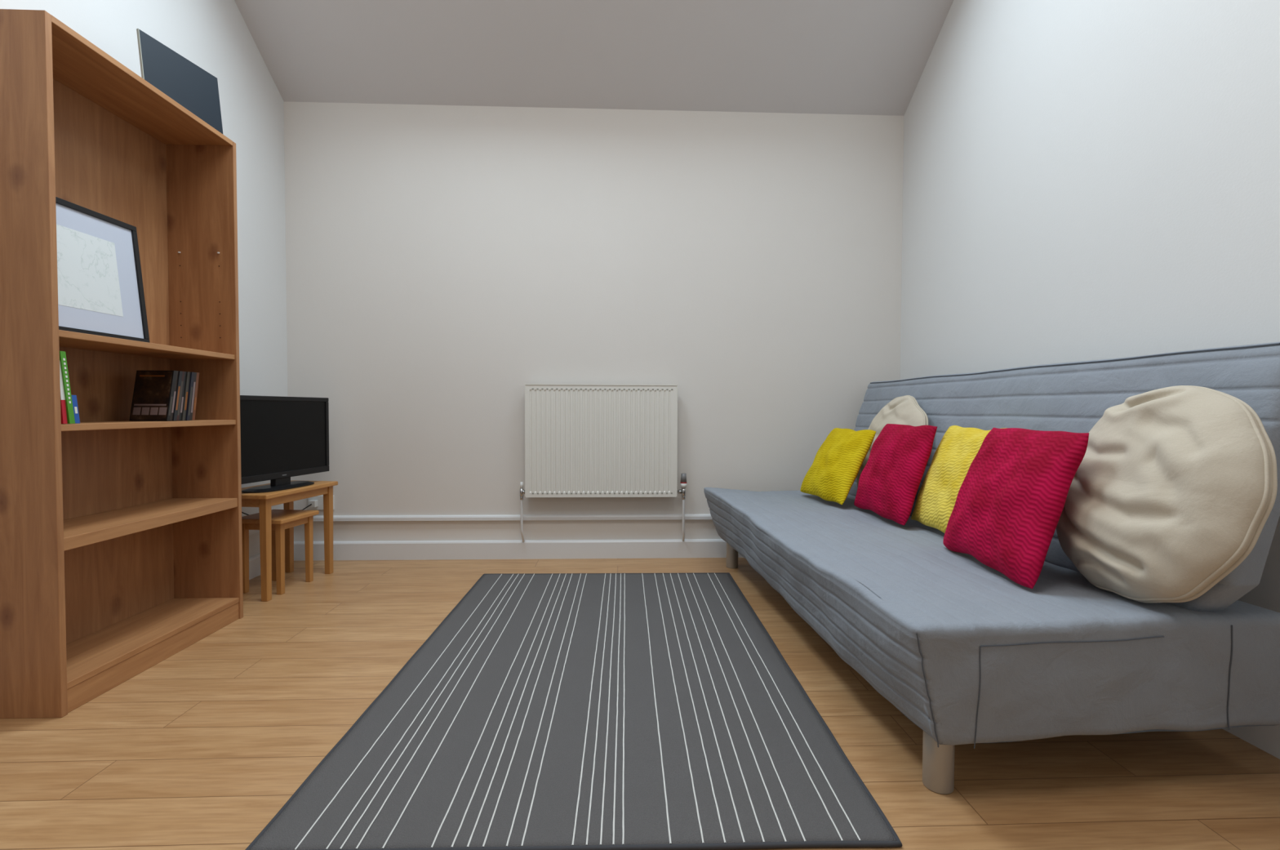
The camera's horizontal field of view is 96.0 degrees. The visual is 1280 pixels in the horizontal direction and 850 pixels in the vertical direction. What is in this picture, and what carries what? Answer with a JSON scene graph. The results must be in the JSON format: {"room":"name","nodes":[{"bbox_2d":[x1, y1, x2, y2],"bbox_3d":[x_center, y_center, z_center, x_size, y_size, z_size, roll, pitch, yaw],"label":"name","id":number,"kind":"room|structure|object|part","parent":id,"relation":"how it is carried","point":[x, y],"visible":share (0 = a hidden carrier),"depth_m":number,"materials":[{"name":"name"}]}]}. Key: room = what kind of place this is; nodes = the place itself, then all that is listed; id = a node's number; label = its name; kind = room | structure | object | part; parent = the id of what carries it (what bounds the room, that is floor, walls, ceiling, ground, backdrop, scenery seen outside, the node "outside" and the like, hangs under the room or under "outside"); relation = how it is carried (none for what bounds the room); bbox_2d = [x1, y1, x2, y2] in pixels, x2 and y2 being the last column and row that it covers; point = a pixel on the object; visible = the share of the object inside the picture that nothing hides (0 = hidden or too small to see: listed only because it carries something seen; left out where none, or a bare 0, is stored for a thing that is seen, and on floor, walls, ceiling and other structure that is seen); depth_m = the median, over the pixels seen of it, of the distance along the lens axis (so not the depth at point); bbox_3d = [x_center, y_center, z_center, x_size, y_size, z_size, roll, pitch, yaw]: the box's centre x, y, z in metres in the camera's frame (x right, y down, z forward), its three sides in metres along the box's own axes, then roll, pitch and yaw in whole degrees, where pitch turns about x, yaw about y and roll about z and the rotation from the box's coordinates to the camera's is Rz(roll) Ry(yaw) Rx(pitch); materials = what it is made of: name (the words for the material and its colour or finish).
{"room":"living room","nodes":[
{"label":"living room","id":0,"kind":"room"},
{"bbox_2d":[0,0,287,557],"bbox_3d":[-2.025,-0.992,0.542,0.100,3.744,5.690,0,2,-2],"label":"wall","id":1,"kind":"structure","parent":0,"point":[214,35],"depth_m":3.02,"materials":[{"name":"paint"}]},
{"bbox_2d":[248,529,259,535],"bbox_3d":[-2.061,0.568,2.950,0.018,0.030,0.900,0,2,-2],"label":"trim","id":2,"kind":"structure","parent":1,"relation":"attached to","point":[251,531],"depth_m":3.06,"materials":[{"name":"white paint"}]},
{"bbox_2d":[248,553,260,579],"bbox_3d":[-1.970,0.825,0.581,0.020,0.110,5.668,0,2,-2],"label":"baseboard","id":3,"kind":"structure","parent":1,"relation":"attached to","point":[254,561],"depth_m":3.08,"materials":[{"name":"white paint"}]},
{"bbox_2d":[284,101,903,541],"bbox_3d":[-0.243,-0.541,3.520,3.891,2.695,0.100,0,2,-2],"label":"wall","id":4,"kind":"structure","parent":0,"point":[442,262],"depth_m":3.46,"materials":[{"name":"white paint"}]},
{"bbox_2d":[307,495,334,509],"bbox_3d":[-1.897,0.463,3.411,0.150,0.085,0.045,0,2,-2],"label":"wall socket","id":5,"kind":"object","parent":4,"relation":"attached to","point":[317,502],"visible":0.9,"depth_m":3.42,"materials":[{"name":"white plastic"}]},
{"bbox_2d":[313,514,711,520],"bbox_3d":[-0.244,0.559,3.489,3.691,0.030,0.020,0,2,-2],"label":"trim","id":6,"kind":"structure","parent":4,"relation":"attached to","point":[526,517],"depth_m":3.46,"materials":[{"name":"white paint"}]},
{"bbox_2d":[293,538,743,560],"bbox_3d":[-0.244,0.753,3.493,3.691,0.110,0.022,0,2,-2],"label":"baseboard","id":7,"kind":"structure","parent":4,"relation":"attached to","point":[674,548],"depth_m":3.46,"materials":[{"name":"white paint"}]},
{"bbox_2d":[520,383,686,542],"bbox_3d":[-0.216,0.231,3.448,0.996,0.948,0.088,0,2,-2],"label":"radiator","id":8,"kind":"object","parent":4,"relation":"attached to","point":[582,440],"visible":1,"depth_m":3.40,"materials":[{"name":"white metal"}]},
{"bbox_2d":[525,383,676,385],"bbox_3d":[-0.227,-0.239,3.418,0.892,0.007,0.055,0,2,-2],"label":"grille","id":9,"kind":"object","parent":8,"relation":"attached to","point":[526,384],"depth_m":3.39,"materials":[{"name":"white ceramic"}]},
{"bbox_3d":[-0.227,0.096,3.405,0.892,0.664,0.004,0,2,-2],"label":"panel","id":10,"kind":"part","parent":8,"relation":"part of","materials":[{"name":"white metal"}]},
{"bbox_2d":[234,0,953,115],"bbox_3d":[-0.127,-2.372,0.578,3.691,1.122,5.690,0,2,-2],"label":"ceiling","id":11,"kind":"structure","parent":0,"point":[864,57],"depth_m":3.17,"materials":[{"name":"paint"}]},
{"bbox_2d":[0,557,1279,849],"bbox_3d":[-0.137,0.933,0.665,3.891,0.100,5.890,0,2,-2],"label":"floor","id":12,"kind":"structure","parent":0,"point":[201,748],"depth_m":1.51,"materials":[{"name":"brown wood"}]},
{"bbox_2d":[0,8,243,718],"bbox_3d":[-1.842,-0.170,2.049,0.295,2.022,0.814,0,2,-2],"label":"bookcase","id":13,"kind":"object","parent":12,"relation":"on","point":[121,538],"visible":0.95,"depth_m":2.05,"materials":[{"name":"brown wood"}]},
{"bbox_2d":[59,351,79,423],"bbox_3d":[-1.777,-0.110,1.702,0.179,0.212,0.064,0,2,-2],"label":"books","id":14,"kind":"object","parent":13,"relation":"on","point":[69,413],"visible":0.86,"depth_m":1.70,"materials":[{"name":"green paper"}]},
{"bbox_2d":[55,196,150,342],"bbox_3d":[-1.790,-0.494,1.865,0.060,0.423,0.415,0,2,-2],"label":"print","id":15,"kind":"object","parent":13,"relation":"on","point":[100,288],"visible":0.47,"depth_m":1.90,"materials":[{"name":"white paper"}]},
{"bbox_3d":[-1.978,-0.170,2.043,0.022,1.982,0.774,0,2,-2],"label":"panel","id":16,"kind":"part","parent":13,"relation":"part of","materials":[{"name":"brown wood"}]},
{"bbox_3d":[-1.839,-1.171,2.022,0.294,0.020,0.774,0,2,-2],"label":"panel","id":17,"kind":"part","parent":13,"relation":"part of","materials":[{"name":"brown wood"}]},
{"bbox_3d":[-1.833,-0.277,2.046,0.267,0.020,0.774,0,2,-2],"label":"shelf","id":18,"kind":"part","parent":13,"relation":"part of","materials":[{"name":"brown wood"}]},
{"bbox_3d":[-1.834,-0.002,2.053,0.267,0.020,0.774,0,2,-2],"label":"shelf","id":19,"kind":"part","parent":13,"relation":"part of","materials":[{"name":"brown wood"}]},
{"bbox_3d":[-1.834,0.340,2.062,0.269,0.038,0.774,0,2,-2],"label":"shelf","id":20,"kind":"part","parent":13,"relation":"part of","materials":[{"name":"brown wood"}]},
{"bbox_3d":[-1.835,0.759,2.073,0.269,0.020,0.774,0,2,-2],"label":"shelf","id":21,"kind":"part","parent":13,"relation":"part of","materials":[{"name":"brown wood"}]},
{"bbox_2d":[128,370,199,420],"bbox_3d":[-1.813,-0.111,2.201,0.144,0.188,0.161,0,2,-2],"label":"books","id":22,"kind":"object","parent":13,"relation":"on","point":[157,395],"visible":1,"depth_m":2.15,"materials":[{"name":"black paper"}]},
{"bbox_2d":[136,28,222,133],"bbox_3d":[-1.766,-1.309,2.225,0.034,0.241,0.316,0,2,10],"label":"display board","id":23,"kind":"object","parent":13,"relation":"on","point":[197,90],"visible":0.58,"depth_m":2.21,"materials":[{"name":"black"}]},
{"bbox_2d":[241,509,319,594],"bbox_3d":[-1.830,0.635,2.909,0.260,0.368,0.275,0,2,6],"label":"table","id":24,"kind":"object","parent":12,"relation":"on","point":[282,519],"visible":0.88,"depth_m":2.82,"materials":[{"name":"brown wood"}]},
{"bbox_3d":[-1.936,0.648,2.818,0.030,0.346,0.030,0,2,6],"label":"leg","id":25,"kind":"part","parent":24,"relation":"part of","materials":[{"name":"brown wood"}]},
{"bbox_3d":[-1.913,0.642,3.021,0.030,0.346,0.030,0,2,6],"label":"leg","id":26,"kind":"part","parent":24,"relation":"part of","materials":[{"name":"brown wood"}]},
{"bbox_3d":[-1.747,0.649,2.797,0.030,0.346,0.030,0,2,6],"label":"leg","id":27,"kind":"part","parent":24,"relation":"part of","materials":[{"name":"brown wood"}]},
{"bbox_3d":[-1.724,0.644,3.000,0.030,0.346,0.030,0,2,6],"label":"leg","id":28,"kind":"part","parent":24,"relation":"part of","materials":[{"name":"brown wood"}]},
{"bbox_2d":[241,480,337,601],"bbox_3d":[-1.844,0.566,2.935,0.306,0.503,0.526,0,2,6],"label":"wooden side table","id":29,"kind":"object","parent":12,"relation":"on","point":[264,500],"visible":0.64,"depth_m":2.81,"materials":[{"name":"brown wood"}]},
{"bbox_3d":[-1.752,0.584,2.697,0.036,0.481,0.036,0,2,6],"label":"leg","id":30,"kind":"part","parent":29,"relation":"part of","materials":[{"name":"brown wood"}]},
{"bbox_2d":[240,395,328,515],"bbox_3d":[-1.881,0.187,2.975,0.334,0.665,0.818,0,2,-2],"label":"television","id":31,"kind":"object","parent":29,"relation":"on","point":[282,438],"visible":0.64,"depth_m":2.88,"materials":[{"name":"black plastic"}]},
{"bbox_3d":[-1.935,0.571,3.174,0.036,0.481,0.036,0,2,6],"label":"leg","id":32,"kind":"part","parent":29,"relation":"part of","materials":[{"name":"brown wood"}]},
{"bbox_3d":[-1.703,0.572,3.148,0.036,0.481,0.036,0,2,6],"label":"leg","id":33,"kind":"part","parent":29,"relation":"part of","materials":[{"name":"brown wood"}]},
{"bbox_2d":[245,572,902,849],"bbox_3d":[-0.153,0.837,2.152,1.345,0.012,1.974,0,2,-1],"label":"striped rug","id":34,"kind":"object","parent":12,"relation":"on","point":[544,711],"visible":1,"depth_m":1.54,"materials":[{"name":"grey fabric"}]},
{"bbox_2d":[703,342,1279,794],"bbox_3d":[1.015,0.305,2.362,1.093,1.073,2.140,0,2,-5],"label":"sofa","id":35,"kind":"object","parent":12,"relation":"on","point":[969,653],"visible":0.76,"depth_m":1.39,"materials":[{"name":"grey fabric"}]},
{"bbox_3d":[0.529,0.715,3.301,0.068,0.200,0.068,0,2,-2],"label":"leg","id":36,"kind":"part","parent":35,"relation":"part of","materials":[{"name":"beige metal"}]},
{"bbox_2d":[800,427,875,504],"bbox_3d":[1.014,0.199,2.984,0.216,0.361,0.478,0,2,-8],"label":"throw cushion","id":37,"kind":"object","parent":35,"relation":"on","point":[836,465],"visible":1,"depth_m":2.87,"materials":[{"name":"yellow fabric"}]},
{"bbox_2d":[856,395,928,487],"bbox_3d":[1.223,0.125,2.851,0.210,0.544,0.563,0,2,-5],"label":"round pillow","id":38,"kind":"object","parent":35,"relation":"on","point":[903,410],"visible":0.27,"depth_m":2.81,"materials":[{"name":"beige fabric"}]},
{"bbox_2d":[853,423,937,524],"bbox_3d":[1.111,0.197,2.540,0.190,0.402,0.496,0,2,-5],"label":"throw cushion","id":39,"kind":"object","parent":35,"relation":"on","point":[890,480],"visible":1,"depth_m":2.42,"materials":[{"name":"fabric"}]},
{"bbox_3d":[0.716,0.767,1.381,0.068,0.200,0.068,0,2,-2],"label":"leg","id":40,"kind":"part","parent":35,"relation":"part of","materials":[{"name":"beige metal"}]},
{"bbox_2d":[911,425,1005,533],"bbox_3d":[1.198,0.205,2.174,0.177,0.400,0.470,0,2,0],"label":"throw cushion","id":41,"kind":"object","parent":35,"relation":"on","point":[958,446],"visible":0.61,"depth_m":2.18,"materials":[{"name":"yellow fabric"}]},
{"bbox_3d":[0.972,0.551,2.368,0.996,0.324,2.128,0,2,-6],"label":"seat","id":42,"kind":"part","parent":35,"relation":"part of","materials":[{"name":"grey fabric"}]},
{"bbox_2d":[942,427,1088,588],"bbox_3d":[1.108,0.221,1.745,0.188,0.419,0.508,0,2,4],"label":"throw cushion","id":43,"kind":"object","parent":35,"relation":"on","point":[1011,497],"visible":1,"depth_m":1.62,"materials":[{"name":"fabric"}]},
{"bbox_3d":[1.354,0.223,2.394,0.363,0.908,2.146,0,2,-4],"label":"backrest","id":44,"kind":"part","parent":35,"relation":"part of","materials":[{"name":"grey fabric"}]},
{"bbox_2d":[1055,385,1277,603],"bbox_3d":[1.288,0.169,1.484,0.261,0.541,0.591,0,2,-3],"label":"round pillow","id":45,"kind":"object","parent":35,"relation":"on","point":[1172,488],"visible":0.97,"depth_m":1.34,"materials":[{"name":"beige fabric"}]},
{"bbox_2d":[900,0,1279,613],"bbox_3d":[1.763,-0.985,0.687,0.100,3.744,5.690,0,2,-2],"label":"wall","id":46,"kind":"structure","parent":0,"point":[1083,180],"depth_m":2.09,"materials":[{"name":"paint"}]},
{"bbox_2d":[1222,724,1279,759],"bbox_3d":[1.698,0.832,0.722,0.020,0.110,5.668,0,2,-2],"label":"baseboard","id":47,"kind":"structure","parent":46,"relation":"attached to","point":[1266,738],"depth_m":1.53,"materials":[{"name":"white paint"}]}
]}

